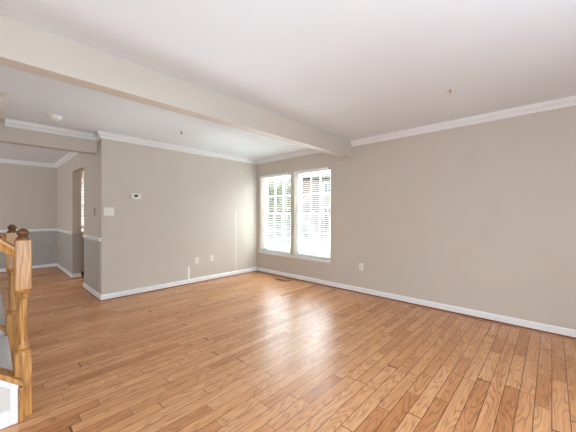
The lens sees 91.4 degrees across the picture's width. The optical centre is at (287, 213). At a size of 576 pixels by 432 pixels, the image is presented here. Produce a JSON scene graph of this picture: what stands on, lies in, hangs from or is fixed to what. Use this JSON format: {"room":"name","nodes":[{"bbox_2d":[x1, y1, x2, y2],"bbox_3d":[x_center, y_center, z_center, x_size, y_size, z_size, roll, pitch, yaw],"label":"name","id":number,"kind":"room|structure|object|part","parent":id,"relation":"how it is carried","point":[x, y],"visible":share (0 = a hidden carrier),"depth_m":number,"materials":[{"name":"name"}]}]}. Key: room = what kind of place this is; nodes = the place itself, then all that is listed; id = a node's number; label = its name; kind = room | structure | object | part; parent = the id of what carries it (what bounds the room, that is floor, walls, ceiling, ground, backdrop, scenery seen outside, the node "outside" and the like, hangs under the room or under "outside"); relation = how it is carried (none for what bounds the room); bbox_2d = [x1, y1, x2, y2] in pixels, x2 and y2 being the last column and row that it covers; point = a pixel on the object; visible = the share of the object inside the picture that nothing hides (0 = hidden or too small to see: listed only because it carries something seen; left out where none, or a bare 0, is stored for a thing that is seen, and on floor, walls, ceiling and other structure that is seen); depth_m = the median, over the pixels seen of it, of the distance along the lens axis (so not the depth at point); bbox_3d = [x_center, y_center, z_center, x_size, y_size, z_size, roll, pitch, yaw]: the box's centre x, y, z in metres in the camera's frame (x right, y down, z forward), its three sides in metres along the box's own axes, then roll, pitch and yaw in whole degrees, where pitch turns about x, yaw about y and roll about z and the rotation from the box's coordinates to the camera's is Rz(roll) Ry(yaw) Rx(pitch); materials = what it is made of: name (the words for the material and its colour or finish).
{"room":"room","nodes":[
{"label":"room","id":0,"kind":"room"},
{"bbox_2d":[0,92,8,120],"bbox_3d":[-4.127,-0.694,2.047,1.080,0.965,2.935,0,0,43],"label":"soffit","id":1,"kind":"structure","parent":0,"point":[3,96],"depth_m":2.95,"materials":[{"name":"beige paint"}]},
{"bbox_2d":[0,163,56,268],"bbox_3d":[-6.855,0.039,5.278,0.120,2.430,3.910,0,0,43],"label":"wall","id":2,"kind":"structure","parent":0,"point":[28,193],"depth_m":6.35,"materials":[{"name":"beige paint"}]},
{"bbox_2d":[0,229,71,234],"bbox_3d":[-6.164,0.374,4.629,1.775,0.060,3.910,0,0,43],"label":"trim","id":3,"kind":"structure","parent":2,"relation":"attached to","point":[29,230],"depth_m":6.31,"materials":[{"name":"white wood"}]},
{"bbox_2d":[0,263,80,278],"bbox_3d":[-6.112,1.202,4.676,1.788,0.072,4.050,0,0,43],"label":"baseboard","id":4,"kind":"structure","parent":2,"relation":"attached to","point":[64,270],"depth_m":6.19,"materials":[{"name":"white wood"}]},
{"bbox_2d":[57,140,98,292],"bbox_3d":[-4.077,0.039,5.446,3.700,2.430,0.140,0,0,43],"label":"wall","id":5,"kind":"structure","parent":0,"point":[68,173],"depth_m":5.48,"materials":[{"name":"beige paint"}]},
{"bbox_2d":[0,152,78,167],"bbox_3d":[-5.547,-1.134,4.049,3.470,0.084,3.910,0,0,43],"label":"trim","id":6,"kind":"structure","parent":5,"relation":"attached to","point":[69,155],"depth_m":6.15,"materials":[{"name":"white wood"}]},
{"bbox_2d":[82,234,100,241],"bbox_3d":[-3.091,0.374,4.407,1.073,0.060,0.026,0,0,43],"label":"trim","id":7,"kind":"structure","parent":5,"relation":"attached to","point":[94,238],"depth_m":4.34,"materials":[{"name":"white wood"}]},
{"bbox_2d":[99,138,256,294],"bbox_3d":[-1.729,0.039,5.156,0.121,2.430,2.930,0,0,43],"label":"wall","id":8,"kind":"structure","parent":0,"point":[190,206],"depth_m":4.76,"materials":[{"name":"beige paint"}]},
{"bbox_2d":[104,207,113,215],"bbox_3d":[-2.617,-0.035,4.110,0.018,0.120,0.132,0,0,43],"label":"light switch","id":9,"kind":"object","parent":8,"relation":"attached to","point":[107,211],"visible":1,"depth_m":4.11,"materials":[{"name":"white plastic"}]},
{"bbox_2d":[131,193,140,198],"bbox_3d":[-2.361,-0.277,4.372,0.032,0.088,0.148,0,0,43],"label":"thermostat","id":10,"kind":"object","parent":8,"relation":"attached to","point":[133,195],"visible":1,"depth_m":4.36,"materials":[{"name":"white plastic"}]},
{"bbox_2d":[5,118,320,163],"bbox_3d":[-1.286,-1.134,4.072,2.450,0.084,3.904,0,0,43],"label":"trim","id":11,"kind":"structure","parent":8,"relation":"attached to","point":[97,135],"depth_m":4.37,"materials":[{"name":"white wood"}]},
{"bbox_2d":[0,267,575,431],"bbox_3d":[-2.138,1.311,2.837,10.500,0.126,7.110,0,0,43],"label":"floor","id":12,"kind":"structure","parent":0,"point":[252,351],"depth_m":2.36,"materials":[{"name":"brown wood"}]},
{"bbox_2d":[0,224,31,428],"bbox_3d":[-3.154,-0.054,1.169,1.541,2.616,2.986,0,0,43],"label":"staircase","id":13,"kind":"structure","parent":12,"relation":"on","point":[16,385],"depth_m":1.73,"materials":[{"name":"brown wood"}]},
{"bbox_3d":[-2.297,-0.544,1.067,0.058,1.636,1.811,0,0,43],"label":"handrail","id":14,"kind":"part","parent":13,"relation":"part of","materials":[{"name":"brown wood"}]},
{"bbox_3d":[-2.249,0.359,1.028,0.012,1.790,1.820,0,0,43],"label":"panel frame","id":15,"kind":"part","parent":13,"relation":"part of","materials":[{"name":"white wood"}]},
{"bbox_3d":[-2.281,0.356,1.062,0.086,1.796,1.826,0,0,43],"label":"panel","id":16,"kind":"part","parent":13,"relation":"part of","materials":[{"name":"white wood"}]},
{"bbox_3d":[-2.384,1.056,2.428,0.079,0.395,0.079,0,0,43],"label":"newel post","id":17,"kind":"part","parent":13,"relation":"part of","materials":[{"name":"brown wood"}]},
{"bbox_3d":[-1.653,1.056,1.753,0.079,0.395,0.079,0,0,43],"label":"newel post","id":18,"kind":"part","parent":13,"relation":"part of","materials":[{"name":"brown wood"}]},
{"bbox_2d":[81,228,83,275],"bbox_3d":[-4.510,0.804,6.395,1.530,0.900,0.630,0,0,43],"label":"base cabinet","id":19,"kind":"object","parent":12,"relation":"on","point":[82,229],"visible":0.02,"depth_m":5.68,"materials":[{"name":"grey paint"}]},
{"bbox_2d":[0,0,575,163],"bbox_3d":[-2.076,-1.236,2.902,10.500,0.120,7.290,0,0,43],"label":"ceiling","id":20,"kind":"structure","parent":0,"point":[350,70],"depth_m":2.15,"materials":[{"name":"white paint"}]},
{"bbox_2d":[0,119,96,154],"bbox_3d":[-4.234,-1.040,2.817,0.130,0.272,3.910,0,0,43],"label":"header beam","id":21,"kind":"structure","parent":20,"relation":"attached to","point":[11,135],"depth_m":3.77,"materials":[{"name":"beige paint"}]},
{"bbox_2d":[47,114,61,120],"bbox_3d":[-2.808,-1.152,3.380,0.148,0.048,0.148,0,0,43],"label":"smoke detector","id":22,"kind":"object","parent":20,"relation":"attached to","point":[53,117],"visible":1,"depth_m":3.34,"materials":[{"name":"white plastic"}]},
{"bbox_2d":[0,15,351,157],"bbox_3d":[-1.350,-1.051,2.118,0.133,0.250,6.840,0,0,43],"label":"ceiling beam","id":23,"kind":"structure","parent":20,"relation":"attached to","point":[23,47],"depth_m":2.21,"materials":[{"name":"beige paint"}]},
{"bbox_2d":[257,105,575,329],"bbox_3d":[0.246,0.039,5.427,10.270,2.430,0.170,0,0,43],"label":"wall","id":24,"kind":"structure","parent":0,"point":[480,216],"depth_m":3.51,"materials":[{"name":"beige paint"}]},
{"bbox_2d":[263,176,290,252],"bbox_3d":[-0.198,-0.006,5.882,0.897,1.611,0.095,0,0,43],"label":"window","id":25,"kind":"structure","parent":24,"relation":"in","point":[277,178],"depth_m":5.99,"materials":[{"name":"white plastic"}]},
{"bbox_2d":[260,172,290,253],"bbox_3d":[-0.262,-0.010,5.814,0.897,1.612,0.066,0,0,43],"label":"window blind","id":26,"kind":"object","parent":25,"relation":"attached to","point":[289,173],"visible":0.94,"depth_m":5.80,"materials":[{"name":"plastic"}]},
{"bbox_3d":[-0.205,0.365,5.874,0.797,0.788,0.030,0,0,43],"label":"sash","id":27,"kind":"part","parent":25,"relation":"part of","materials":[{"name":"white plastic"}]},
{"bbox_3d":[-0.180,-0.378,5.901,0.797,0.788,0.030,0,0,43],"label":"sash","id":28,"kind":"part","parent":25,"relation":"part of","materials":[{"name":"white plastic"}]},
{"bbox_2d":[259,251,331,262],"bbox_3d":[0.085,0.810,5.500,1.875,0.022,0.125,0,0,43],"label":"trim","id":29,"kind":"structure","parent":24,"relation":"attached to","point":[259,251],"depth_m":5.33,"materials":[{"name":"white wood"}]},
{"bbox_2d":[296,171,329,258],"bbox_3d":[0.500,-0.006,5.227,0.853,1.611,0.095,0,0,43],"label":"window","id":30,"kind":"structure","parent":24,"relation":"in","point":[299,185],"depth_m":5.32,"materials":[{"name":"white plastic"}]},
{"bbox_2d":[294,167,329,259],"bbox_3d":[0.436,-0.010,5.159,0.853,1.612,0.066,0,0,43],"label":"window blind","id":31,"kind":"object","parent":30,"relation":"attached to","point":[296,173],"visible":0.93,"depth_m":5.12,"materials":[{"name":"plastic"}]},
{"bbox_3d":[0.443,0.788,5.167,0.841,0.016,0.026,0,0,43],"label":"rail","id":32,"kind":"part","parent":31,"relation":"part of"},
{"bbox_3d":[0.493,0.365,5.219,0.753,0.788,0.030,0,0,43],"label":"sash","id":33,"kind":"part","parent":30,"relation":"part of","materials":[{"name":"white plastic"}]},
{"bbox_3d":[0.517,-0.378,5.245,0.753,0.788,0.030,0,0,43],"label":"sash","id":34,"kind":"part","parent":30,"relation":"part of","materials":[{"name":"white plastic"}]},
{"bbox_2d":[82,267,575,338],"bbox_3d":[0.220,1.202,3.317,7.420,0.072,2.943,0,0,43],"label":"baseboard","id":35,"kind":"structure","parent":24,"relation":"attached to","point":[525,323],"depth_m":4.14,"materials":[{"name":"white wood"}]},
{"bbox_2d":[359,263,362,270],"bbox_3d":[1.158,0.837,4.448,0.072,0.116,0.009,0,0,43],"label":"electrical outlet","id":36,"kind":"object","parent":24,"relation":"attached to","point":[360,264],"visible":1,"depth_m":4.44,"materials":[{"name":"white plastic"}]},
{"bbox_2d":[350,95,575,146],"bbox_3d":[2.465,-1.134,3.186,3.967,0.084,0.060,0,0,43],"label":"trim","id":37,"kind":"structure","parent":24,"relation":"attached to","point":[567,101],"depth_m":3.37,"materials":[{"name":"white wood"}]},
{"label":"outside","id":38,"kind":"structure","parent":0,"visible":0},
{"bbox_2d":[268,229,328,252],"bbox_3d":[14.686,2.004,30.250,100.000,0.300,55.790,0,0,43],"label":"ground","id":39,"kind":"structure","parent":38,"point":[326,239],"depth_m":17.66,"materials":[{"name":"white"}]},
{"bbox_2d":[268,179,290,240],"bbox_3d":[-1.121,-0.995,18.567,4.224,5.697,4.468,0,0,43],"label":"tree","id":40,"kind":"object","parent":39,"relation":"on","point":[271,203],"visible":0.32,"depth_m":17.85,"materials":[{"name":"green plant"}]},
{"bbox_2d":[269,178,290,234],"bbox_3d":[-0.753,-1.027,24.678,3.860,5.762,4.244,0,0,7],"label":"tree","id":41,"kind":"object","parent":39,"relation":"on","point":[286,178],"visible":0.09,"depth_m":24.67,"materials":[{"name":"green plant"}]},
{"bbox_2d":[270,217,328,237],"bbox_3d":[1.230,1.054,21.524,12.600,1.600,0.125,0,0,-5],"label":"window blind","id":42,"kind":"object","parent":39,"relation":"on","point":[305,223],"visible":0.18,"depth_m":21.48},
{"bbox_2d":[276,173,329,229],"bbox_3d":[5.590,-2.546,35.903,15.600,8.800,8.800,0,0,15],"label":"house","id":43,"kind":"structure","parent":39,"relation":"on","point":[325,198],"depth_m":32.40,"materials":[{"name":"beige"}]},
{"bbox_3d":[4.526,-2.796,31.982,0.920,1.300,0.015,0,0,15],"label":"pane","id":44,"kind":"part","parent":43,"relation":"part of","materials":[{"name":"glass"}]},
{"bbox_3d":[4.526,0.004,31.982,0.920,1.300,0.015,0,0,15],"label":"pane","id":45,"kind":"part","parent":43,"relation":"part of","materials":[{"name":"glass"}]},
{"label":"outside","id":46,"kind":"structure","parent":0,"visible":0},
{"bbox_3d":[-30.435,2.004,17.747,51.330,0.300,24.210,0,0,43],"label":"ground","id":47,"kind":"structure","parent":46,"visible":0},
{"bbox_2d":[81,183,83,222],"bbox_3d":[-17.585,-2.346,19.255,8.800,8.400,10.600,0,0,43],"label":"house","id":48,"kind":"structure","parent":47,"relation":"on","point":[81,183],"depth_m":18.06,"materials":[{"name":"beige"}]},
{"bbox_3d":[-4.988,-0.271,7.262,0.095,1.210,0.920,0,0,43],"label":"window","id":49,"kind":"structure","parent":0,"visible":0},
{"bbox_2d":[81,179,83,225],"bbox_3d":[-4.941,-0.272,7.218,0.058,1.208,0.900,0,0,43],"label":"window blind","id":50,"kind":"object","parent":49,"relation":"attached to","point":[82,224],"visible":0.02,"depth_m":7.02,"materials":[{"name":"white plastic"}]}
]}

